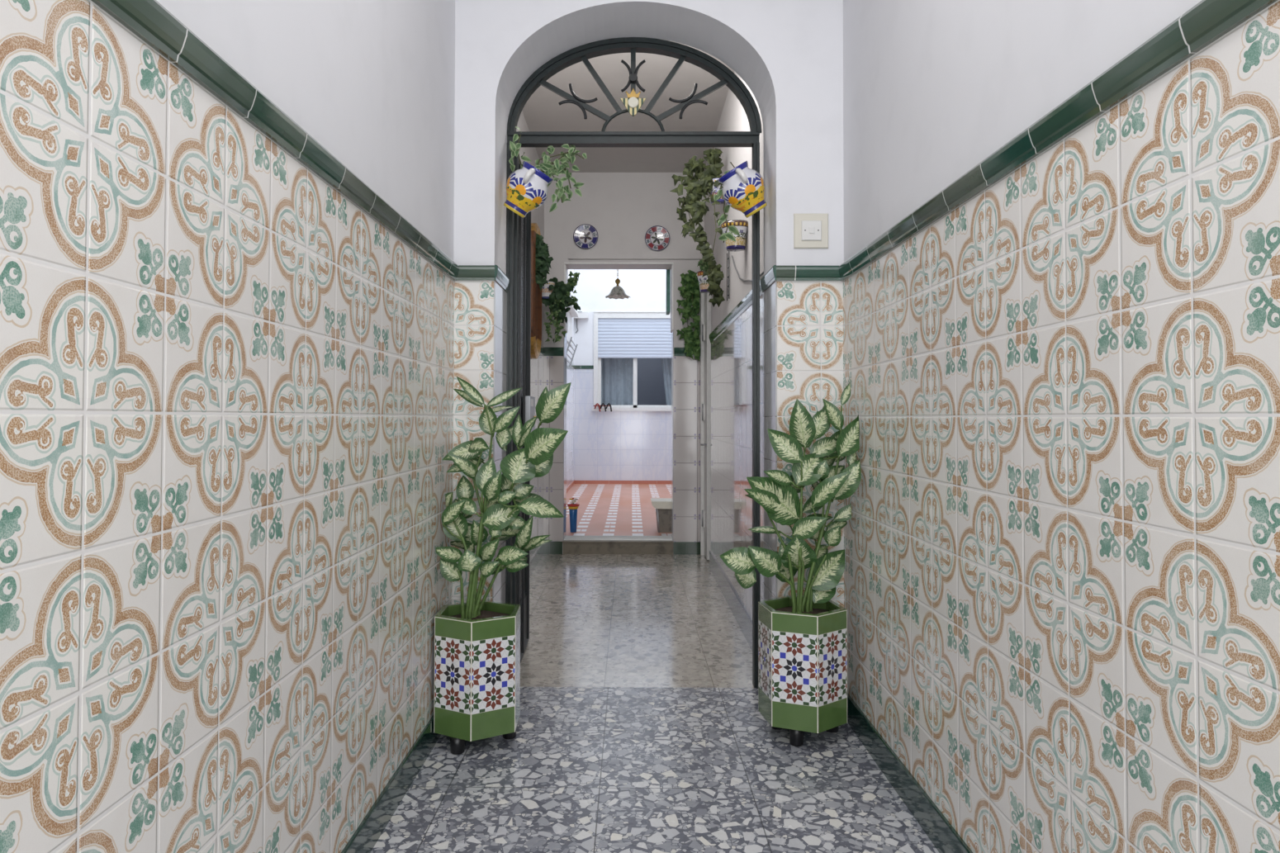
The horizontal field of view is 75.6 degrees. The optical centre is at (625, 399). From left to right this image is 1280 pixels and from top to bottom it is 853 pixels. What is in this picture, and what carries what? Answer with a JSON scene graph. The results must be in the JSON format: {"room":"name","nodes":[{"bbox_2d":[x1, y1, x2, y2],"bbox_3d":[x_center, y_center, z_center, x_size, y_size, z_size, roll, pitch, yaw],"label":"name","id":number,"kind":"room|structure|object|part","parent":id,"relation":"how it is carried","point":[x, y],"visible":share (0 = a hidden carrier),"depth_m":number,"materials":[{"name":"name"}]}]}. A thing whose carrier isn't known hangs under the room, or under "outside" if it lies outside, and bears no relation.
{"room":"entrance hallway","nodes":[
{"label":"entrance hallway","id":0,"kind":"room"},
{"bbox_2d":[0,0,459,852],"bbox_3d":[-0.842,-0.536,1.218,0.183,3.720,5.600,0,-1,0],"label":"wall","id":1,"kind":"structure","parent":0,"point":[229,272],"depth_m":1.57,"materials":[{"name":"tile"}]},
{"bbox_3d":[-0.765,-0.618,1.044,0.027,0.067,5.250,0,-1,0],"label":"cornice","id":2,"kind":"part","parent":1,"relation":"part of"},
{"bbox_2d":[341,713,440,852],"bbox_3d":[-0.777,1.262,1.004,0.011,0.115,5.250,0,-1,0],"label":"baseboard","id":3,"kind":"structure","parent":1,"relation":"attached to","point":[371,828],"depth_m":2.69,"materials":[{"name":"stone"}]},
{"bbox_2d":[433,600,520,754],"bbox_3d":[-0.593,1.110,3.328,0.323,0.519,0.366,0,-1,0],"label":"planter","id":4,"kind":"object","parent":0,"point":[477,647],"depth_m":3.20,"materials":[{"name":"multicoloured tile"}]},
{"bbox_2d":[516,110,545,560],"bbox_3d":[-0.847,-0.406,5.952,0.142,3.660,3.870,0,-1,0],"label":"wall","id":5,"kind":"structure","parent":0,"point":[537,366],"depth_m":7.27,"materials":[{"name":"paint"}]},
{"bbox_2d":[530,222,541,359],"bbox_3d":[-0.758,-0.914,6.947,0.058,1.140,0.560,0,-1,0],"label":"wall mirror","id":6,"kind":"object","parent":5,"relation":"attached to","point":[536,295],"visible":0.73,"depth_m":6.78,"materials":[{"name":"brown wood"}]},
{"bbox_2d":[535,281,538,346],"bbox_3d":[-0.759,-0.914,6.947,0.001,1.000,0.420,0,-1,0],"label":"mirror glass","id":7,"kind":"object","parent":6,"relation":"attached to","point":[536,285],"depth_m":7.03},
{"bbox_2d":[529,544,544,576],"bbox_3d":[-0.790,1.368,5.964,0.010,0.115,3.770,0,-1,0],"label":"baseboard","id":8,"kind":"structure","parent":5,"relation":"attached to","point":[534,561],"depth_m":7.19,"materials":[{"name":"tile"}]},
{"bbox_3d":[-0.787,-0.501,5.953,0.022,0.080,3.870,0,-1,0],"label":"cornice","id":9,"kind":"part","parent":5,"relation":"part of","materials":[{"name":"green tile"}]},
{"bbox_2d":[535,233,553,291],"bbox_3d":[-0.692,-1.134,6.785,0.197,0.492,0.199,0,-1,0],"label":"hanging plant","id":10,"kind":"object","parent":5,"relation":"attached to","point":[542,263],"visible":0.79,"depth_m":6.75,"materials":[{"name":"plant"}]},
{"bbox_2d":[541,277,580,325],"bbox_3d":[-0.595,-0.894,7.480,0.378,0.434,0.266,0,-1,0],"label":"wall pot","id":11,"kind":"object","parent":5,"relation":"attached to","point":[549,291],"visible":0.84,"depth_m":7.42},
{"bbox_3d":[-0.708,-0.984,7.428,0.152,0.150,0.156,0,-1,0],"label":"pot","id":12,"kind":"part","parent":11,"relation":"part of","materials":[{"name":"white ceramic"}]},
{"bbox_2d":[543,270,580,342],"bbox_3d":[-0.574,-0.834,7.461,0.332,0.667,0.147,0,-1,-5],"label":"trailing plant","id":13,"kind":"object","parent":11,"relation":"hanging from","point":[572,281],"visible":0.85,"depth_m":7.45,"materials":[{"name":"green plant"}]},
{"bbox_2d":[566,269,574,488],"bbox_3d":[-0.998,-0.761,11.362,0.164,4.600,6.330,0,-1,0],"label":"wall","id":14,"kind":"structure","parent":0,"point":[570,371],"depth_m":13.62,"materials":[{"name":"tile"}]},
{"bbox_2d":[566,480,574,492],"bbox_3d":[-0.923,1.378,11.316,0.010,0.060,6.330,0,-1,0],"label":"baseboard","id":15,"kind":"structure","parent":14,"relation":"attached to","point":[572,483],"depth_m":13.67,"materials":[{"name":"tile"}]},
{"bbox_3d":[-0.923,-0.641,11.359,0.014,0.060,6.330,0,-1,0],"label":"cornice","id":16,"kind":"part","parent":14,"relation":"part of","materials":[{"name":"white paint"}]},
{"bbox_2d":[566,336,578,367],"bbox_3d":[-0.831,-0.716,12.525,0.139,0.366,1.300,0,-1,0],"label":"rail","id":17,"kind":"object","parent":14,"relation":"attached to","point":[571,340],"visible":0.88,"depth_m":12.51,"materials":[{"name":"grey metal"}]},
{"bbox_3d":[-0.826,-0.704,13.125,0.139,0.366,0.020,0,-1,0],"label":"arm","id":18,"kind":"part","parent":17,"relation":"part of","materials":[{"name":"grey metal"}]},
{"bbox_2d":[566,305,578,346],"bbox_3d":[-0.848,-1.177,12.735,0.139,0.530,1.800,0,-1,0],"label":"wall shelf","id":19,"kind":"object","parent":14,"relation":"attached to","point":[572,312],"visible":0.46,"depth_m":13.06,"materials":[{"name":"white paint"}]},
{"bbox_3d":[-0.903,-1.147,12.735,0.029,0.470,1.800,0,-1,0],"label":"panel","id":20,"kind":"part","parent":19,"relation":"part of","materials":[{"name":"white paint"}]},
{"bbox_2d":[566,483,671,535],"bbox_3d":[0.426,1.462,11.354,2.920,0.100,6.430,0,-1,0],"label":"floor","id":21,"kind":"structure","parent":0,"point":[604,509],"depth_m":10.51,"materials":[{"name":"red tile"}]},
{"bbox_2d":[567,497,579,532],"bbox_3d":[-0.530,1.172,8.401,0.126,0.350,0.126,0,-1,0],"label":"flower vase","id":22,"kind":"object","parent":21,"relation":"on","point":[573,507],"visible":1,"depth_m":8.37,"materials":[{"name":"blue ceramic"}]},
{"bbox_2d":[650,497,671,532],"bbox_3d":[0.457,1.194,8.523,0.385,0.318,0.340,0,-1,0],"label":"bench","id":23,"kind":"object","parent":21,"relation":"on","point":[662,506],"visible":0.52,"depth_m":8.38,"materials":[{"name":"beige plastic"}]},
{"bbox_3d":[0.333,1.228,8.373,0.038,0.242,0.018,0,-1,0],"label":"leg","id":24,"kind":"part","parent":23,"relation":"part of","materials":[{"name":"grey metal"}]},
{"bbox_3d":[0.457,1.074,8.526,0.385,0.078,0.340,0,-1,0],"label":"seat","id":25,"kind":"part","parent":23,"relation":"part of","materials":[{"name":"beige plastic"}]},
{"bbox_2d":[573,269,671,480],"bbox_3d":[0.455,-0.690,14.607,3.020,4.600,0.216,0,-1,0],"label":"wall","id":26,"kind":"structure","parent":0,"point":[609,445],"depth_m":14.49,"materials":[{"name":"tile"}]},
{"bbox_2d":[573,311,588,333],"bbox_3d":[-0.776,-1.355,14.454,0.253,0.369,0.170,0,-1,0],"label":"meter box","id":27,"kind":"object","parent":26,"relation":"attached to","point":[581,315],"visible":0.83,"depth_m":14.38,"materials":[{"name":"white paint"}]},
{"bbox_3d":[-0.727,-0.574,14.514,0.358,0.060,0.016,0,-1,0],"label":"cornice","id":28,"kind":"part","parent":26,"relation":"part of","materials":[{"name":"green tile"}]},
{"bbox_2d":[574,480,671,483],"bbox_3d":[0.453,1.448,14.457,2.714,0.060,0.012,0,-1,0],"label":"baseboard","id":29,"kind":"structure","parent":26,"relation":"attached to","point":[576,481],"depth_m":14.46,"materials":[{"name":"tile"}]},
{"bbox_2d":[592,311,671,411],"bbox_3d":[0.278,-0.674,14.499,1.712,1.767,0.233,0,-1,0],"label":"window","id":30,"kind":"structure","parent":26,"relation":"in","point":[632,349],"depth_m":14.54,"materials":[{"name":"white paint"}]},
{"bbox_3d":[-0.394,0.132,14.407,0.327,0.149,0.072,0,-1,0],"label":"hook rail","id":31,"kind":"part","parent":30,"relation":"part of","materials":[{"name":"metal"}]},
{"bbox_3d":[-0.144,-0.325,14.579,0.677,0.933,0.025,0,-1,0],"label":"sash","id":32,"kind":"part","parent":30,"relation":"part of","materials":[{"name":"white paint"}]},
{"bbox_3d":[-0.144,-0.324,14.578,0.567,0.835,0.005,0,-1,0],"label":"glass","id":33,"kind":"part","parent":30,"relation":"part of","materials":[{"name":"clear glass"}]},
{"bbox_3d":[0.277,0.170,14.498,1.712,0.057,0.120,0,-1,0],"label":"sill","id":34,"kind":"part","parent":30,"relation":"part of","materials":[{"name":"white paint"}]},
{"bbox_2d":[597,317,671,358],"bbox_3d":[0.287,-1.109,14.543,1.537,0.746,0.023,0,-1,0],"label":"roller shutter","id":35,"kind":"object","parent":30,"relation":"attached to","point":[618,338],"depth_m":14.53,"materials":[{"name":"white plastic"}]},
{"bbox_3d":[0.604,-0.323,14.593,0.900,0.933,0.025,0,-1,0],"label":"sash","id":36,"kind":"part","parent":30,"relation":"part of","materials":[{"name":"white paint"}]},
{"bbox_3d":[0.604,-0.322,14.592,0.790,0.835,0.005,0,-1,0],"label":"glass","id":37,"kind":"part","parent":30,"relation":"part of","materials":[{"name":"clear glass"}]},
{"bbox_2d":[543,172,711,554],"bbox_3d":[0.056,-0.360,8.015,1.915,3.660,0.328,0,-1,0],"label":"wall","id":38,"kind":"structure","parent":0,"point":[622,207],"depth_m":7.90,"materials":[{"name":"paint"}]},
{"bbox_2d":[544,541,562,554],"bbox_3d":[-0.689,1.406,7.837,0.183,0.118,0.010,0,-1,0],"label":"baseboard","id":39,"kind":"structure","parent":38,"relation":"attached to","point":[550,547],"depth_m":7.83,"materials":[{"name":"green tile"}]},
{"bbox_3d":[-0.684,-0.461,7.875,0.185,0.083,0.024,0,-1,0],"label":"tile cornice","id":40,"kind":"part","parent":38,"relation":"part of","materials":[{"name":"green tile"}]},
{"bbox_2d":[573,223,598,248],"bbox_3d":[-0.378,-1.562,7.896,0.240,0.240,0.022,0,-1,0],"label":"wall plate","id":41,"kind":"object","parent":38,"relation":"attached to","point":[585,235],"visible":1,"depth_m":7.89,"materials":[{"name":"ceramic"}]},
{"bbox_2d":[562,535,673,554],"bbox_3d":[-0.068,1.402,7.992,1.057,0.136,0.342,0,-1,0],"label":"step","id":42,"kind":"structure","parent":38,"relation":"attached to","point":[571,544],"depth_m":7.83,"materials":[{"name":"stone"}]},
{"bbox_2d":[564,262,673,332],"bbox_3d":[-0.063,-0.991,8.044,1.049,0.642,0.299,0,-1,0],"label":"trim opening","id":43,"kind":"structure","parent":38,"relation":"attached to","point":[567,266],"depth_m":7.99,"materials":[{"name":"white paint"}]},
{"bbox_2d":[644,225,669,251],"bbox_3d":[0.306,-1.544,7.890,0.240,0.240,0.022,0,-1,0],"label":"wall plate","id":44,"kind":"object","parent":38,"relation":"attached to","point":[656,238],"visible":1,"depth_m":7.89,"materials":[{"name":"ceramic"}]},
{"bbox_2d":[665,269,670,314],"bbox_3d":[0.432,-1.203,8.331,0.044,0.660,0.270,0,-1,0],"label":"blind","id":45,"kind":"object","parent":38,"relation":"attached to","point":[668,271],"visible":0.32,"depth_m":8.20,"materials":[{"name":"fabric"}]},
{"bbox_2d":[673,541,700,554],"bbox_3d":[0.600,1.409,7.827,0.289,0.118,0.010,0,-1,0],"label":"baseboard","id":46,"kind":"structure","parent":38,"relation":"attached to","point":[679,547],"depth_m":7.82,"materials":[{"name":"green tile"}]},
{"bbox_3d":[0.605,-0.459,7.865,0.291,0.083,0.024,0,-1,0],"label":"tile cornice","id":47,"kind":"part","parent":38,"relation":"part of","materials":[{"name":"green tile"}]},
{"bbox_2d":[676,270,700,360],"bbox_3d":[0.590,-0.800,7.790,0.224,0.875,0.189,0,-1,0],"label":"hanging plant","id":48,"kind":"object","parent":38,"relation":"attached to","point":[691,292],"visible":0.99,"depth_m":7.77,"materials":[{"name":"plant"}]},
{"bbox_2d":[521,38,734,172],"bbox_3d":[0.140,-2.295,6.134,2.105,0.150,4.170,0,-1,0],"label":"ceiling","id":49,"kind":"structure","parent":0,"point":[542,111],"depth_m":6.33,"materials":[{"name":"paint"}]},
{"bbox_2d":[620,88,645,116],"bbox_3d":[0.038,-1.447,4.001,0.124,0.137,0.025,0,-1,0],"label":"crest emblem","id":50,"kind":"object","parent":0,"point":[632,103],"visible":1,"depth_m":4.00,"materials":[{"name":"gold plastic"}]},
{"bbox_3d":[0.038,-1.491,4.007,0.078,0.049,0.014,0,-1,0],"label":"crown","id":51,"kind":"part","parent":50,"relation":"part of","materials":[{"name":"gold metal"}]},
{"bbox_2d":[452,0,843,606],"bbox_3d":[0.103,-0.479,3.819,1.733,3.720,0.383,0,-1,0],"label":"wall","id":52,"kind":"structure","parent":0,"point":[789,54],"depth_m":3.68,"materials":[{"name":"paint"}]},
{"bbox_3d":[-0.666,-0.563,3.648,0.177,0.067,0.027,0,-1,0],"label":"tile cornice","id":53,"kind":"part","parent":52,"relation":"part of","materials":[{"name":"green tile"}]},
{"bbox_3d":[-0.569,-0.559,3.819,0.015,0.067,0.356,0,-1,0],"label":"tile cornice","id":54,"kind":"part","parent":52,"relation":"part of","materials":[{"name":"green tile"}]},
{"bbox_2d":[512,155,535,662],"bbox_3d":[-0.547,0.073,4.435,0.082,2.616,0.723,0,-1,-1],"label":"door","id":55,"kind":"structure","parent":52,"relation":"in","point":[522,253],"depth_m":4.41,"materials":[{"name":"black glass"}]},
{"bbox_3d":[-0.569,0.073,4.446,0.040,2.616,0.700,0,-1,-1],"label":"door frame","id":56,"kind":"part","parent":55,"relation":"part of","materials":[{"name":"metal"}]},
{"bbox_3d":[-0.570,0.643,4.434,0.008,0.900,0.580,0,-1,-1],"label":"glass pane","id":57,"kind":"part","parent":55,"relation":"part of","materials":[{"name":"clear glass"}]},
{"bbox_3d":[-0.567,-0.516,4.458,0.008,1.298,0.580,0,-1,-1],"label":"glass pane","id":58,"kind":"part","parent":55,"relation":"part of","materials":[{"name":"clear glass"}]},
{"bbox_3d":[-0.542,0.074,4.433,0.012,2.538,0.523,0,-1,-1],"label":"moulding","id":59,"kind":"part","parent":55,"relation":"part of","materials":[{"name":"metal"}]},
{"bbox_2d":[503,126,587,218],"bbox_3d":[-0.391,-1.066,3.903,0.365,0.431,0.253,1,-2,-37],"label":"potted plant","id":60,"kind":"object","parent":52,"relation":"attached to","point":[527,190],"visible":1,"depth_m":3.83,"materials":[{"name":"plant"}]},
{"bbox_3d":[-0.438,-1.018,3.744,0.026,0.082,0.058,33,7,1],"label":"handle","id":61,"kind":"part","parent":60,"relation":"part of","materials":[{"name":"white ceramic"}]},
{"bbox_2d":[505,37,761,688],"bbox_3d":[0.036,-0.193,4.029,1.252,3.156,0.072,0,-1,0],"label":"door frame","id":62,"kind":"structure","parent":52,"relation":"attached to","point":[583,53],"depth_m":4.03,"materials":[{"name":"black metal"}]},
{"bbox_2d":[713,161,767,242],"bbox_3d":[0.516,-0.948,3.865,0.280,0.382,0.224,-1,-2,45],"label":"wall pot","id":63,"kind":"object","parent":52,"relation":"attached to","point":[743,188],"visible":1,"depth_m":3.78,"materials":[{"name":"ceramic"}]},
{"bbox_3d":[0.528,-1.016,3.736,0.026,0.082,0.058,-33,7,0],"label":"handle","id":64,"kind":"part","parent":63,"relation":"part of","materials":[{"name":"white ceramic"}]},
{"bbox_3d":[0.658,-0.556,3.810,0.015,0.067,0.356,0,-1,0],"label":"tile cornice","id":65,"kind":"part","parent":52,"relation":"part of","materials":[{"name":"green tile"}]},
{"bbox_3d":[0.811,-0.560,3.637,0.294,0.067,0.027,0,-1,0],"label":"tile cornice","id":66,"kind":"part","parent":52,"relation":"part of","materials":[{"name":"green tile"}]},
{"bbox_2d":[793,213,828,248],"bbox_3d":[0.823,-0.749,3.649,0.152,0.155,0.022,0,-1,0],"label":"light switch","id":67,"kind":"object","parent":52,"relation":"attached to","point":[810,230],"visible":1,"depth_m":3.65,"materials":[{"name":"white plastic"}]},
{"bbox_2d":[370,554,938,852],"bbox_3d":[0.094,1.416,3.105,2.041,0.100,9.470,0,-1,0],"label":"floor","id":68,"kind":"structure","parent":0,"point":[585,770],"depth_m":3.15,"materials":[{"name":"grey stone"}]},
{"bbox_2d":[433,376,571,754],"bbox_3d":[-0.486,0.637,3.337,0.535,1.467,0.366,0,-1,0],"label":"potted dieffenbachia","id":69,"kind":"object","parent":68,"relation":"on","point":[477,642],"visible":1,"depth_m":3.29,"materials":[{"name":"plant"}]},
{"bbox_2d":[719,383,861,746],"bbox_3d":[0.662,0.645,3.390,0.552,1.457,0.360,0,-1,0],"label":"potted dieffenbachia","id":70,"kind":"object","parent":68,"relation":"on","point":[803,640],"visible":1,"depth_m":3.34,"materials":[{"name":"plant"}]},
{"bbox_2d":[704,71,763,620],"bbox_3d":[0.806,-0.403,5.939,0.182,3.660,3.870,0,-1,0],"label":"wall","id":71,"kind":"structure","parent":0,"point":[731,336],"depth_m":5.54,"materials":[{"name":"paint"}]},
{"bbox_2d":[669,146,725,307],"bbox_3d":[0.525,-1.244,5.921,0.424,1.161,0.246,0,-1,0],"label":"hanging plant","id":72,"kind":"object","parent":71,"relation":"attached to","point":[708,182],"visible":0.94,"depth_m":5.88,"materials":[{"name":"green plant"}]},
{"bbox_3d":[0.668,-1.510,5.978,0.139,0.165,0.141,0,-1,0],"label":"pot","id":73,"kind":"part","parent":72,"relation":"part of","materials":[{"name":"ceramic"}]},
{"bbox_2d":[696,259,709,293],"bbox_3d":[0.667,-1.065,6.819,0.153,0.350,0.179,0,-1,0],"label":"wall pot","id":74,"kind":"object","parent":71,"relation":"attached to","point":[704,286],"visible":0.51,"depth_m":6.77,"materials":[{"name":"ceramic"}]},
{"bbox_3d":[0.667,-0.972,6.817,0.153,0.165,0.179,0,-1,0],"label":"pot","id":75,"kind":"part","parent":74,"relation":"part of","materials":[{"name":"ceramic"}]},
{"bbox_2d":[700,244,711,554],"bbox_3d":[0.745,0.060,7.497,0.066,2.800,0.724,0,-1,0],"label":"door","id":76,"kind":"structure","parent":71,"relation":"in","point":[702,295],"depth_m":7.81,"materials":[{"name":"white paint"}]},
{"bbox_2d":[700,293,711,559],"bbox_3d":[0.737,0.089,7.646,0.093,2.730,0.304,0,-1,0],"label":"door","id":77,"kind":"structure","parent":76,"relation":"attached to","point":[706,328],"depth_m":7.51,"materials":[{"name":"white paint"}]},
{"bbox_3d":[0.763,0.089,7.644,0.040,2.730,0.300,0,-1,0],"label":"door","id":78,"kind":"part","parent":77,"relation":"part of","materials":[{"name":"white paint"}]},
{"bbox_2d":[726,251,730,300],"bbox_3d":[0.725,-0.875,5.819,0.006,0.340,0.140,0,-1,0],"label":"trellis","id":79,"kind":"object","parent":71,"relation":"attached to","point":[728,251],"visible":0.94,"depth_m":5.81,"materials":[{"name":"metal"}]},
{"bbox_2d":[709,550,752,650],"bbox_3d":[0.719,1.344,5.547,0.012,0.150,3.120,0,-1,0],"label":"baseboard","id":80,"kind":"structure","parent":71,"relation":"attached to","point":[742,618],"depth_m":5.46,"materials":[{"name":"tile"}]},
{"bbox_2d":[720,219,747,251],"bbox_3d":[0.653,-0.984,4.967,0.152,0.160,0.177,0,-1,0],"label":"wall pot","id":81,"kind":"object","parent":71,"relation":"attached to","point":[741,225],"visible":0.77,"depth_m":4.91,"materials":[{"name":"ceramic"}]},
{"bbox_3d":[0.724,-0.563,5.578,0.022,0.075,3.140,0,-1,0],"label":"cornice","id":82,"kind":"part","parent":71,"relation":"part of","materials":[{"name":"green tile"}]},
{"bbox_2d":[731,255,763,281],"bbox_3d":[0.722,-0.819,4.914,0.010,0.358,1.402,0,-1,0],"label":"cable","id":83,"kind":"object","parent":71,"relation":"attached to","point":[762,273],"visible":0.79,"depth_m":5.22,"materials":[{"name":"grey plastic"}]},
{"bbox_2d":[758,595,847,746],"bbox_3d":[0.723,1.108,3.379,0.336,0.531,0.358,0,-1,0],"label":"planter","id":84,"kind":"object","parent":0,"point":[803,646],"depth_m":3.25,"materials":[{"name":"multicoloured tile"}]},
{"bbox_2d":[838,0,1279,852],"bbox_3d":[1.008,-0.532,1.204,0.183,3.720,5.600,0,-1,0],"label":"wall","id":85,"kind":"structure","parent":0,"point":[1059,272],"depth_m":1.77,"materials":[{"name":"tile"}]},
{"bbox_2d":[847,692,972,852],"bbox_3d":[0.933,1.266,0.991,0.011,0.115,5.250,0,-1,0],"label":"baseboard","id":86,"kind":"structure","parent":85,"relation":"attached to","point":[941,832],"depth_m":2.75,"materials":[{"name":"tile"}]},
{"bbox_3d":[0.929,-0.615,1.031,0.027,0.067,5.250,0,-1,0],"label":"cornice","id":87,"kind":"part","parent":85,"relation":"part of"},
{"bbox_3d":[0.416,-1.929,9.225,3.020,0.150,2.030,0,-1,0],"label":"ceiling","id":88,"kind":"structure","parent":0,"visible":0},
{"bbox_2d":[605,269,630,298],"bbox_3d":[-0.088,-1.521,9.535,0.298,0.677,0.298,0,-1,0],"label":"pendant lamp","id":89,"kind":"object","parent":88,"relation":"hanging from","point":[617,292],"visible":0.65,"depth_m":9.48,"materials":[{"name":"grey metal"}]},
{"bbox_3d":[-0.088,-1.246,9.530,0.298,0.128,0.298,0,-1,0],"label":"lamp shade","id":90,"kind":"part","parent":89,"relation":"part of","materials":[{"name":"grey glass"}]}
]}

